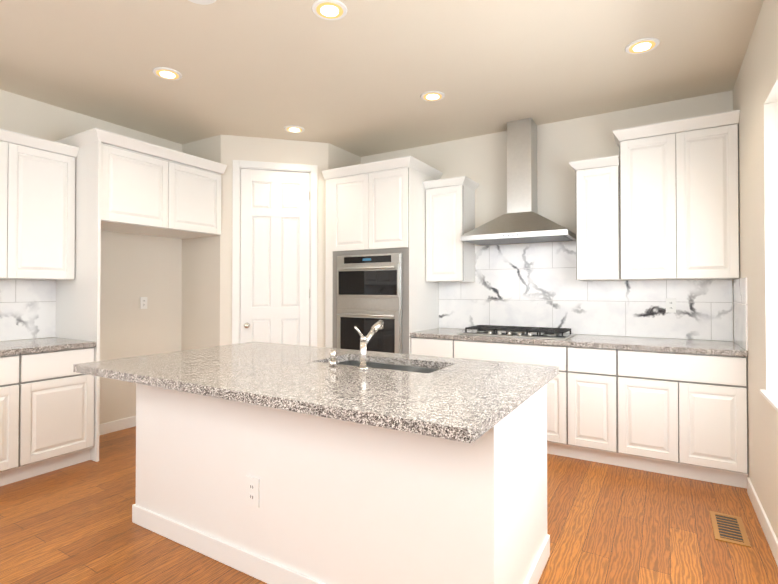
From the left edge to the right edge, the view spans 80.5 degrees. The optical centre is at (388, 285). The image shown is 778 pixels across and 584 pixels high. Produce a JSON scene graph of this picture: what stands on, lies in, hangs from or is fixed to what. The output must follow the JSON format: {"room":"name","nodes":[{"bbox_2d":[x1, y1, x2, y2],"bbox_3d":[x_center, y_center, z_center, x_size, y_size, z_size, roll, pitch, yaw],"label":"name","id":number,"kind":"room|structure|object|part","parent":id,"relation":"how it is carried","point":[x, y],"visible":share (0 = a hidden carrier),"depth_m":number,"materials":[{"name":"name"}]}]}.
{"room":"kitchen","nodes":[
{"label":"kitchen","id":0,"kind":"room"},
{"bbox_2d":[0,89,181,423],"bbox_3d":[-3.604,-0.091,2.691,0.150,2.870,7.920,0,-1,31],"label":"wall","id":1,"kind":"structure","parent":0,"point":[134,268],"depth_m":4.37,"materials":[{"name":"paint"}]},
{"bbox_2d":[0,279,55,340],"bbox_3d":[-3.301,0.188,3.038,0.009,0.476,1.930,0,-1,31],"label":"backsplash","id":2,"kind":"structure","parent":1,"relation":"attached to","point":[27,309],"depth_m":3.69,"materials":[{"name":"stone"}]},
{"bbox_2d":[0,128,78,279],"bbox_3d":[-2.914,-0.573,3.379,0.331,1.048,0.962,0,-1,31],"label":"upper cabinet","id":3,"kind":"object","parent":1,"relation":"attached to","point":[37,208],"depth_m":3.47,"materials":[{"name":"white wood"}]},
{"bbox_2d":[99,416,135,435],"bbox_3d":[-3.626,1.285,1.897,0.610,0.100,6.560,0,-1,31],"label":"baseboard","id":4,"kind":"structure","parent":1,"relation":"attached to","point":[116,425],"depth_m":4.29,"materials":[{"name":"white wood"}]},
{"bbox_2d":[140,297,146,308],"bbox_3d":[-2.411,0.174,4.516,0.010,0.116,0.072,0,-1,31],"label":"outlet","id":5,"kind":"object","parent":1,"relation":"attached to","point":[143,302],"visible":1,"depth_m":4.51,"materials":[{"name":"white plastic"}]},
{"bbox_2d":[181,135,220,350],"bbox_3d":[-1.918,-0.068,4.771,0.610,2.870,0.100,0,-1,31],"label":"wall","id":6,"kind":"structure","parent":0,"point":[200,317],"depth_m":4.72,"materials":[{"name":"paint"}]},
{"bbox_2d":[220,135,327,346],"bbox_3d":[-1.173,-0.068,4.752,1.075,2.870,0.100,0,-1,-14],"label":"wall","id":7,"kind":"structure","parent":0,"point":[239,148],"depth_m":4.68,"materials":[{"name":"paint"}]},
{"bbox_2d":[232,160,316,346],"bbox_3d":[-1.171,0.055,4.742,0.844,2.622,0.116,0,-1,-14],"label":"door frame","id":8,"kind":"structure","parent":7,"relation":"attached to","point":[238,165],"depth_m":4.67,"materials":[{"name":"white wood"}]},
{"bbox_2d":[240,169,309,345],"bbox_3d":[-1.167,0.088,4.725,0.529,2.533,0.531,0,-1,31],"label":"pantry door","id":9,"kind":"structure","parent":7,"relation":"in","point":[275,265],"depth_m":4.72,"materials":[{"name":"white wood"}]},
{"bbox_2d":[328,143,360,168],"bbox_3d":[-0.529,-0.064,5.117,0.100,2.870,0.600,0,-1,31],"label":"wall","id":10,"kind":"structure","parent":0,"point":[338,157],"depth_m":5.02,"materials":[{"name":"paint"}]},
{"bbox_2d":[0,0,763,156],"bbox_3d":[-1.449,-1.590,1.420,5.470,0.100,8.520,0,-1,31],"label":"ceiling","id":11,"kind":"structure","parent":0,"point":[360,77],"depth_m":3.14,"materials":[{"name":"paint"}]},
{"bbox_2d":[152,67,181,79],"bbox_3d":[-1.590,-1.514,3.298,0.196,0.009,0.196,0,-1,31],"label":"recessed light","id":12,"kind":"object","parent":11,"relation":"in","point":[166,73],"visible":1,"depth_m":3.28,"materials":[{"name":"white"}]},
{"bbox_2d":[188,0,216,4],"bbox_3d":[-0.999,-1.524,2.397,0.200,0.009,0.200,0,-1,31],"label":"ceiling speaker","id":13,"kind":"object","parent":11,"relation":"attached to","point":[204,2],"visible":1,"depth_m":2.46,"materials":[{"name":"white plastic"}]},
{"bbox_2d":[284,125,304,132],"bbox_3d":[-0.913,-1.502,4.431,0.196,0.009,0.196,0,-1,31],"label":"recessed light","id":14,"kind":"object","parent":11,"relation":"in","point":[294,129],"visible":0.98,"depth_m":4.42,"materials":[{"name":"white"}]},
{"bbox_2d":[312,0,346,19],"bbox_3d":[-0.329,-1.523,2.544,0.196,0.009,0.196,0,-1,31],"label":"recessed light","id":15,"kind":"object","parent":11,"relation":"in","point":[330,9],"visible":1,"depth_m":2.53,"materials":[{"name":"white"}]},
{"bbox_2d":[420,91,444,101],"bbox_3d":[0.349,-1.510,3.677,0.196,0.009,0.196,0,-1,31],"label":"recessed light","id":16,"kind":"object","parent":11,"relation":"in","point":[431,96],"visible":1,"depth_m":3.66,"materials":[{"name":"white"}]},
{"bbox_2d":[625,38,659,53],"bbox_3d":[1.610,-1.519,2.923,0.196,0.009,0.196,0,-1,31],"label":"recessed light","id":17,"kind":"object","parent":11,"relation":"in","point":[642,45],"visible":1,"depth_m":2.91,"materials":[{"name":"white"}]},
{"bbox_2d":[0,426,777,583],"bbox_3d":[-1.449,1.380,1.388,5.470,0.100,8.520,0,-1,31],"label":"floor","id":18,"kind":"structure","parent":0,"point":[606,524],"depth_m":2.48,"materials":[{"name":"brown wood"}]},
{"bbox_2d":[0,353,35,485],"bbox_3d":[-3.026,0.906,2.871,0.640,0.879,1.084,0,-1,31],"label":"base cabinet","id":19,"kind":"object","parent":18,"relation":"on","point":[17,374],"depth_m":3.12,"materials":[{"name":"wood"}]},
{"bbox_2d":[32,349,93,476],"bbox_3d":[-2.673,0.913,3.463,0.640,0.879,0.542,0,-1,31],"label":"base cabinet","id":20,"kind":"object","parent":18,"relation":"on","point":[46,409],"depth_m":3.35,"materials":[{"name":"wood"}]},
{"bbox_2d":[0,337,95,356],"bbox_3d":[-3.023,0.446,2.867,0.655,0.040,1.928,0,-1,31],"label":"countertop","id":21,"kind":"structure","parent":20,"relation":"on","point":[53,344],"depth_m":3.34,"materials":[{"name":"grey stone"}]},
{"bbox_2d":[55,127,226,461],"bbox_3d":[-2.215,0.085,4.175,0.705,2.550,1.221,0,-1,31],"label":"surround","id":22,"kind":"object","parent":18,"relation":"on","point":[125,184],"visible":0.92,"depth_m":3.76,"materials":[{"name":"white wood"}]},
{"bbox_3d":[-2.520,0.120,3.710,0.660,2.470,0.020,0,-1,31],"label":"panel","id":23,"kind":"part","parent":22,"relation":"part of","materials":[{"name":"white wood"}]},
{"bbox_2d":[132,360,555,583],"bbox_3d":[-0.317,0.902,2.452,2.113,0.879,0.905,0,-1,31],"label":"kitchen island","id":24,"kind":"object","parent":18,"relation":"on","point":[271,463],"depth_m":1.94,"materials":[{"name":"wood"}]},
{"bbox_2d":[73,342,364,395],"bbox_3d":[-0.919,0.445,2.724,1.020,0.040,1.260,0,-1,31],"label":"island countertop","id":25,"kind":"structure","parent":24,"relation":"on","point":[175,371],"depth_m":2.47,"materials":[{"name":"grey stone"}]},
{"bbox_2d":[246,475,259,507],"bbox_3d":[-0.630,0.953,2.120,0.083,0.133,0.010,0,-1,31],"label":"outlet","id":26,"kind":"object","parent":24,"relation":"attached to","point":[252,481],"depth_m":2.11,"materials":[{"name":"white plastic"}]},
{"bbox_2d":[197,352,464,419],"bbox_3d":[-0.172,0.440,2.277,0.720,0.040,1.260,0,-1,31],"label":"island countertop","id":27,"kind":"structure","parent":24,"relation":"on","point":[311,388],"depth_m":1.96,"materials":[{"name":"grey stone"}]},
{"bbox_2d":[329,320,383,369],"bbox_3d":[-0.174,0.301,2.394,0.242,0.240,0.235,0,-1,31],"label":"faucet","id":28,"kind":"object","parent":27,"relation":"on","point":[364,340],"depth_m":2.32,"materials":[{"name":"silver metal"}]},
{"bbox_2d":[337,360,439,372],"bbox_3d":[-0.031,0.568,2.512,0.744,0.208,0.374,0,-1,31],"label":"sink","id":29,"kind":"object","parent":27,"relation":"in","point":[393,365],"depth_m":2.67,"materials":[{"name":"silver metal"}]},
{"bbox_2d":[333,360,558,443],"bbox_3d":[0.347,0.436,1.967,0.490,0.040,1.260,0,-1,31],"label":"island countertop","id":30,"kind":"structure","parent":24,"relation":"on","point":[463,401],"depth_m":1.66,"materials":[{"name":"grey stone"}]},
{"bbox_2d":[322,156,442,353],"bbox_3d":[-0.074,0.092,4.756,1.040,2.550,0.747,0,-1,31],"label":"tall cabinet","id":31,"kind":"object","parent":18,"relation":"on","point":[375,270],"visible":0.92,"depth_m":4.47,"materials":[{"name":"white wood"}]},
{"bbox_2d":[336,253,401,353],"bbox_3d":[-0.222,0.256,4.464,0.750,1.115,0.096,0,-1,31],"label":"oven","id":32,"kind":"object","parent":31,"relation":"in","point":[368,285],"depth_m":4.45,"materials":[{"name":"silver metal"}]},
{"bbox_2d":[411,337,461,357],"bbox_3d":[0.574,0.923,4.423,0.490,0.879,0.640,0,-1,31],"label":"base cabinet","id":33,"kind":"object","parent":18,"relation":"on","point":[427,346],"depth_m":4.15,"materials":[{"name":"wood"}]},
{"bbox_2d":[462,341,577,458],"bbox_3d":[1.138,0.920,4.085,1.074,0.879,0.640,0,-1,31],"label":"base cabinet","id":34,"kind":"object","parent":18,"relation":"on","point":[562,391],"depth_m":3.62,"materials":[{"name":"wood"}]},
{"bbox_2d":[578,349,629,467],"bbox_3d":[1.696,0.916,3.752,0.474,0.879,0.640,0,-1,31],"label":"base cabinet","id":35,"kind":"object","parent":18,"relation":"on","point":[603,374],"depth_m":3.44,"materials":[{"name":"wood"}]},
{"bbox_2d":[630,349,747,487],"bbox_3d":[2.150,0.913,3.481,0.830,0.879,0.640,0,-1,31],"label":"base cabinet","id":36,"kind":"object","parent":18,"relation":"on","point":[674,407],"depth_m":3.16,"materials":[{"name":"wood"}]},
{"bbox_2d":[410,329,747,356],"bbox_3d":[1.431,0.457,3.907,2.496,0.040,0.655,0,-1,31],"label":"countertop","id":37,"kind":"structure","parent":36,"relation":"on","point":[507,336],"depth_m":3.61,"materials":[{"name":"grey stone"}]},
{"bbox_2d":[458,325,575,339],"bbox_3d":[1.133,0.411,4.082,0.910,0.056,0.520,0,-1,31],"label":"cooktop","id":38,"kind":"object","parent":37,"relation":"in","point":[545,333],"depth_m":3.97,"materials":[{"name":"black metal"}]},
{"bbox_2d":[709,511,750,547],"bbox_3d":[1.875,1.338,2.535,0.150,0.008,0.360,0,-1,31],"label":"floor vent","id":39,"kind":"object","parent":18,"relation":"in","point":[728,528],"visible":1,"depth_m":2.51,"materials":[{"name":"brown wood"}]},
{"bbox_2d":[361,90,733,340],"bbox_3d":[0.621,-0.067,4.867,5.170,2.870,0.150,0,-1,31],"label":"wall","id":40,"kind":"structure","parent":0,"point":[481,160],"depth_m":4.25,"materials":[{"name":"paint"}]},
{"bbox_2d":[423,176,478,281],"bbox_3d":[0.620,-0.528,4.565,0.441,0.985,0.375,0,-1,31],"label":"upper cabinet","id":41,"kind":"object","parent":40,"relation":"attached to","point":[450,219],"visible":0.98,"depth_m":4.46,"materials":[{"name":"white wood"}]},
{"bbox_2d":[461,118,575,244],"bbox_3d":[1.173,-0.954,4.164,0.920,1.108,0.504,0,-1,31],"label":"range hood","id":42,"kind":"object","parent":40,"relation":"attached to","point":[521,220],"visible":0.9,"depth_m":4.15,"materials":[{"name":"silver metal"}]},
{"bbox_2d":[439,241,732,340],"bbox_3d":[1.592,0.021,4.193,2.484,0.835,0.009,0,-1,31],"label":"backsplash","id":43,"kind":"structure","parent":40,"relation":"attached to","point":[532,285],"depth_m":4.16,"materials":[{"name":"stone"}]},
{"bbox_2d":[666,298,675,312],"bbox_3d":[2.304,0.166,3.753,0.072,0.116,0.010,0,-1,31],"label":"outlet","id":44,"kind":"object","parent":43,"relation":"attached to","point":[670,305],"visible":1,"depth_m":3.75,"materials":[{"name":"white plastic"}]},
{"bbox_2d":[569,110,739,280],"bbox_3d":[2.084,-0.640,3.691,1.141,1.190,0.375,0,-1,31],"label":"upper cabinet","id":45,"kind":"object","parent":40,"relation":"attached to","point":[657,201],"visible":1,"depth_m":3.52,"materials":[{"name":"white wood"}]},
{"bbox_2d":[733,0,777,538],"bbox_3d":[0.710,-0.119,0.114,0.160,2.870,7.920,0,-1,31],"label":"wall","id":46,"kind":"structure","parent":0,"point":[755,95],"depth_m":2.57,"materials":[{"name":"paint"}]},
{"bbox_2d":[733,277,747,349],"bbox_3d":[2.500,0.190,3.272,0.009,0.476,0.634,0,-1,31],"label":"backsplash","id":47,"kind":"object","parent":46,"relation":"attached to","point":[740,315],"visible":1,"depth_m":3.21,"materials":[{"name":"stone"}]},
{"bbox_2d":[747,477,777,565],"bbox_3d":[0.469,1.263,-0.137,0.013,0.100,7.268,0,-1,31],"label":"baseboard","id":48,"kind":"structure","parent":46,"relation":"attached to","point":[769,533],"depth_m":2.49,"materials":[{"name":"white wood"}]},
{"bbox_2d":[760,389,777,411],"bbox_3d":[1.538,0.570,1.557,0.137,0.022,2.160,0,-1,31],"label":"window sill","id":49,"kind":"structure","parent":46,"relation":"attached to","point":[771,398],"depth_m":2.35,"materials":[{"name":"white wood"}]}
]}

